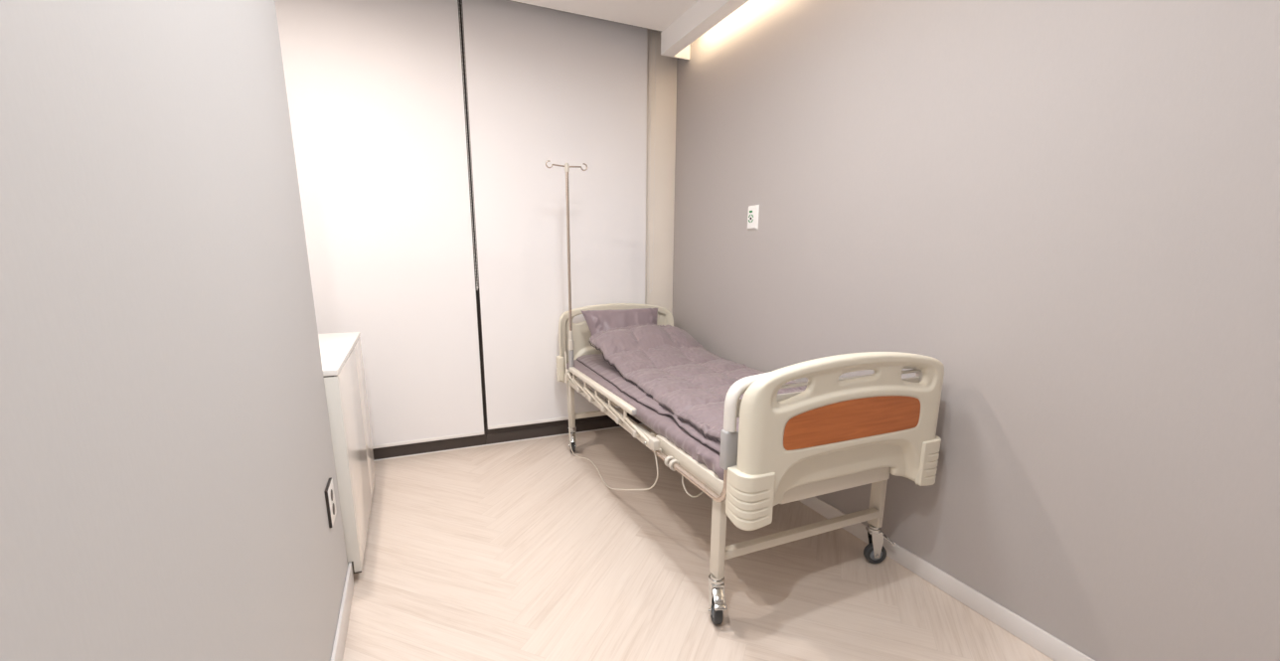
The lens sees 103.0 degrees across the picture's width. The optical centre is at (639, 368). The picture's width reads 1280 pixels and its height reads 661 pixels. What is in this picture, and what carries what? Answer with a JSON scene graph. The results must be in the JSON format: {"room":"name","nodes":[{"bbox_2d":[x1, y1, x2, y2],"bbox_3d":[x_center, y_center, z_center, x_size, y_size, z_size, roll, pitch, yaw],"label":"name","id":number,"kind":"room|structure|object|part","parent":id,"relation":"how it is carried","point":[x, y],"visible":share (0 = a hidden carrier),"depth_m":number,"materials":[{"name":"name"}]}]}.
{"room":"hospital room","nodes":[
{"label":"hospital room","id":0,"kind":"room"},
{"bbox_2d":[0,0,347,660],"bbox_3d":[-0.664,-0.080,0.042,0.594,2.530,3.250,-5,13,-24],"label":"wall","id":1,"kind":"structure","parent":0,"point":[167,463],"depth_m":0.62,"materials":[{"name":"white paint"}]},
{"bbox_2d":[324,477,336,527],"bbox_3d":[-0.979,0.425,1.614,0.011,0.124,0.108,-5,13,-24],"label":"wall outlet","id":2,"kind":"object","parent":1,"relation":"attached to","point":[329,491],"visible":1,"depth_m":1.59,"materials":[{"name":"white plastic"}]},
{"bbox_3d":[-0.981,0.425,1.614,0.008,0.124,0.108,-5,13,-24],"label":"frame","id":3,"kind":"part","parent":2,"relation":"part of","materials":[{"name":"brown plastic"}]},
{"bbox_2d":[330,562,354,660],"bbox_3d":[-0.420,1.074,0.474,0.010,0.093,3.165,-5,13,-24],"label":"baseboard","id":4,"kind":"structure","parent":1,"relation":"attached to","point":[343,620],"depth_m":1.63,"materials":[{"name":"paint"}]},
{"bbox_2d":[510,0,698,31],"bbox_3d":[0.073,-1.543,0.692,2.701,0.060,4.381,-5,13,-24],"label":"ceiling","id":5,"kind":"structure","parent":0,"point":[658,15],"depth_m":2.80,"materials":[{"name":"paint"}]},
{"bbox_2d":[508,0,660,31],"bbox_3d":[-0.825,-1.977,2.646,2.501,0.059,0.008,-5,13,-24],"label":"trim","id":6,"kind":"structure","parent":5,"relation":"attached to","point":[509,0],"depth_m":2.87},
{"bbox_2d":[342,424,1054,660],"bbox_3d":[-0.043,0.949,1.462,2.701,0.080,4.865,-5,13,-24],"label":"floor","id":7,"kind":"structure","parent":0,"point":[516,551],"depth_m":1.94,"materials":[{"name":"brown wood"}]},
{"bbox_2d":[318,331,375,573],"bbox_3d":[-1.475,0.330,2.146,0.533,0.817,0.968,-5,13,-24],"label":"base cabinet","id":8,"kind":"object","parent":7,"relation":"on","point":[341,353],"visible":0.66,"depth_m":1.96,"materials":[{"name":"white paint"}]},
{"bbox_3d":[-1.473,-0.059,2.062,0.533,0.020,0.966,-5,13,-24],"label":"panel","id":9,"kind":"part","parent":8,"relation":"part of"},
{"bbox_3d":[-1.283,0.413,1.724,0.530,0.748,0.018,-5,13,-24],"label":"panel","id":10,"kind":"part","parent":8,"relation":"part of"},
{"bbox_3d":[-1.179,0.329,2.107,0.019,0.742,0.609,-5,13,-24],"label":"door","id":11,"kind":"part","parent":8,"relation":"part of","materials":[{"name":"white paint"}]},
{"bbox_3d":[-1.372,0.235,2.527,0.019,0.742,0.333,-5,13,-24],"label":"door","id":12,"kind":"part","parent":8,"relation":"part of","materials":[{"name":"white paint"}]},
{"bbox_2d":[556,303,944,624],"bbox_3d":[0.262,0.206,2.549,0.896,0.916,2.063,-5,13,-24],"label":"hospital bed","id":13,"kind":"object","parent":7,"relation":"on","point":[837,433],"visible":0.66,"depth_m":1.62,"materials":[{"name":"beige plastic"}]},
{"bbox_2d":[545,160,587,373],"bbox_3d":[-0.409,-0.556,2.939,0.238,1.196,0.032,-5,13,-24],"label":"pole","id":14,"kind":"object","parent":13,"relation":"attached to","point":[566,166],"visible":0.96,"depth_m":2.92,"materials":[{"name":"metal"}]},
{"bbox_3d":[-0.422,0.224,3.145,0.026,0.282,0.052,-5,13,-24],"label":"leg","id":15,"kind":"part","parent":13,"relation":"part of","materials":[{"name":"beige metal"}]},
{"bbox_3d":[-0.415,0.424,3.139,0.040,0.049,0.059,-2,13,-10],"label":"brake lever","id":16,"kind":"part","parent":13,"relation":"part of","materials":[{"name":"silver metal"}]},
{"bbox_3d":[-0.210,0.092,2.523,0.032,0.027,0.900,-5,13,-24],"label":"rail","id":17,"kind":"part","parent":13,"relation":"part of","materials":[{"name":"beige metal"}]},
{"bbox_3d":[-0.168,0.335,2.602,0.103,0.634,1.341,-5,13,-24],"label":"cord","id":18,"kind":"part","parent":13,"relation":"part of","materials":[{"name":"white plastic"}]},
{"bbox_3d":[-0.147,-0.187,3.387,0.806,0.488,0.063,-5,13,-24],"label":"headboard","id":19,"kind":"part","parent":13,"relation":"part of","materials":[{"name":"beige plastic"}]},
{"bbox_2d":[566,359,724,479],"bbox_3d":[0.264,0.125,2.544,0.812,0.071,1.803,-5,13,-24],"label":"mattress","id":20,"kind":"object","parent":13,"relation":"on","point":[666,426],"visible":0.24,"depth_m":1.98,"materials":[{"name":"fabric"}]},
{"bbox_2d":[576,353,737,463],"bbox_3d":[0.260,0.080,2.529,0.733,0.038,1.780,-5,13,-24],"label":"pad","id":21,"kind":"object","parent":20,"relation":"on","point":[595,363],"visible":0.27,"depth_m":2.36,"materials":[{"name":"fabric"}]},
{"bbox_2d":[580,307,657,347],"bbox_3d":[-0.099,-0.257,3.196,0.531,0.226,0.171,-5,13,-24],"label":"pillow","id":22,"kind":"object","parent":21,"relation":"on","point":[597,321],"visible":0.52,"depth_m":3.13,"materials":[{"name":"fabric"}]},
{"bbox_2d":[588,323,806,443],"bbox_3d":[0.302,-0.021,2.489,0.757,0.232,1.726,-5,13,-24],"label":"quilt","id":23,"kind":"object","parent":21,"relation":"on","point":[667,363],"visible":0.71,"depth_m":2.59,"materials":[{"name":"fabric"}]},
{"bbox_3d":[0.230,0.396,1.851,0.170,0.125,0.033,-7,14,-30],"label":"cord","id":24,"kind":"part","parent":13,"relation":"part of","materials":[{"name":"white plastic"}]},
{"bbox_3d":[0.257,0.551,1.668,0.026,0.282,0.052,-5,13,-24],"label":"leg","id":25,"kind":"part","parent":13,"relation":"part of","materials":[{"name":"beige metal"}]},
{"bbox_3d":[0.259,0.752,1.662,0.040,0.049,0.059,-1,12,-4],"label":"brake lever","id":26,"kind":"part","parent":13,"relation":"part of","materials":[{"name":"silver metal"}]},
{"bbox_3d":[0.640,0.061,1.660,0.850,0.181,0.047,-5,13,-24],"label":"rail","id":27,"kind":"part","parent":13,"relation":"part of","materials":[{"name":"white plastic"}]},
{"bbox_3d":[0.665,0.193,1.619,0.806,0.488,0.063,-5,13,-24],"label":"footboard","id":28,"kind":"part","parent":13,"relation":"part of","materials":[{"name":"beige plastic"}]},
{"bbox_3d":[0.932,0.485,1.991,0.026,0.282,0.052,-5,13,-24],"label":"leg","id":29,"kind":"part","parent":13,"relation":"part of","materials":[{"name":"beige metal"}]},
{"bbox_3d":[0.981,0.676,2.033,0.059,0.049,0.040,0,12,0],"label":"brake lever","id":30,"kind":"part","parent":13,"relation":"part of","materials":[{"name":"silver metal"}]},
{"bbox_2d":[672,0,1279,660],"bbox_3d":[1.194,-0.563,1.583,0.100,2.840,4.665,-5,13,-24],"label":"wall","id":31,"kind":"structure","parent":0,"point":[1070,208],"depth_m":1.53,"materials":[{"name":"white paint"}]},
{"bbox_2d":[644,28,677,319],"bbox_3d":[0.116,-0.970,3.553,0.218,2.779,0.112,-5,13,-24],"label":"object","id":32,"kind":"structure","parent":31,"relation":"attached to","point":[660,196],"depth_m":3.42,"materials":[{"name":"beige paint"}]},
{"bbox_2d":[660,0,749,60],"bbox_3d":[1.099,-1.584,1.219,0.198,0.172,4.298,-5,13,-24],"label":"trim","id":33,"kind":"structure","parent":31,"relation":"attached to","point":[677,39],"depth_m":2.79,"materials":[{"name":"white paint"}]},
{"bbox_2d":[747,204,759,230],"bbox_3d":[0.602,-0.809,2.734,0.015,0.128,0.090,-5,13,-24],"label":"panel","id":34,"kind":"object","parent":31,"relation":"attached to","point":[752,216],"visible":1,"depth_m":2.72,"materials":[{"name":"white plastic"}]},
{"bbox_2d":[798,495,1095,660],"bbox_3d":[1.137,0.795,1.850,0.010,0.071,4.451,-5,13,-24],"label":"baseboard","id":35,"kind":"structure","parent":31,"relation":"attached to","point":[1038,638],"depth_m":1.79,"materials":[{"name":"paint"}]},
{"bbox_3d":[-1.025,-2.153,2.796,2.285,0.160,0.100,-5,13,-24],"label":"wall window","id":36,"kind":"structure","parent":0,"visible":0},
{"bbox_2d":[372,0,643,461],"bbox_3d":[-1.021,-0.789,3.061,2.279,2.620,0.110,-5,13,-24],"label":"window","id":37,"kind":"structure","parent":36,"relation":"attached to","point":[397,451],"depth_m":3.14,"materials":[{"name":"metal"}]},
{"bbox_2d":[274,0,483,448],"bbox_3d":[-1.506,-0.818,2.773,1.160,2.629,0.044,-5,13,-24],"label":"roller blind","id":38,"kind":"object","parent":37,"relation":"attached to","point":[376,99],"visible":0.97,"depth_m":2.79,"materials":[{"name":"fabric"}]},
{"bbox_3d":[-0.975,-1.284,2.895,0.018,1.665,0.007,-5,13,-24],"label":"bead chain","id":39,"kind":"part","parent":38,"relation":"part of","materials":[{"name":"white plastic"}]},
{"bbox_2d":[462,0,655,429],"bbox_3d":[-0.444,-0.927,3.232,1.168,2.599,0.044,-5,13,-24],"label":"roller blind","id":40,"kind":"object","parent":37,"relation":"attached to","point":[560,87],"visible":0.95,"depth_m":3.15,"materials":[{"name":"fabric"}]},
{"bbox_3d":[0.081,-1.357,3.360,0.038,1.708,0.007,-5,13,-24],"label":"bead chain","id":41,"kind":"part","parent":40,"relation":"part of","materials":[{"name":"white plastic"}]},
{"bbox_2d":[459,0,641,444],"bbox_3d":[-0.494,-0.837,3.297,1.120,2.619,0.102,-5,13,-24],"label":"window","id":42,"kind":"structure","parent":36,"relation":"attached to","point":[518,432],"depth_m":3.38,"materials":[{"name":"metal"}]}
]}

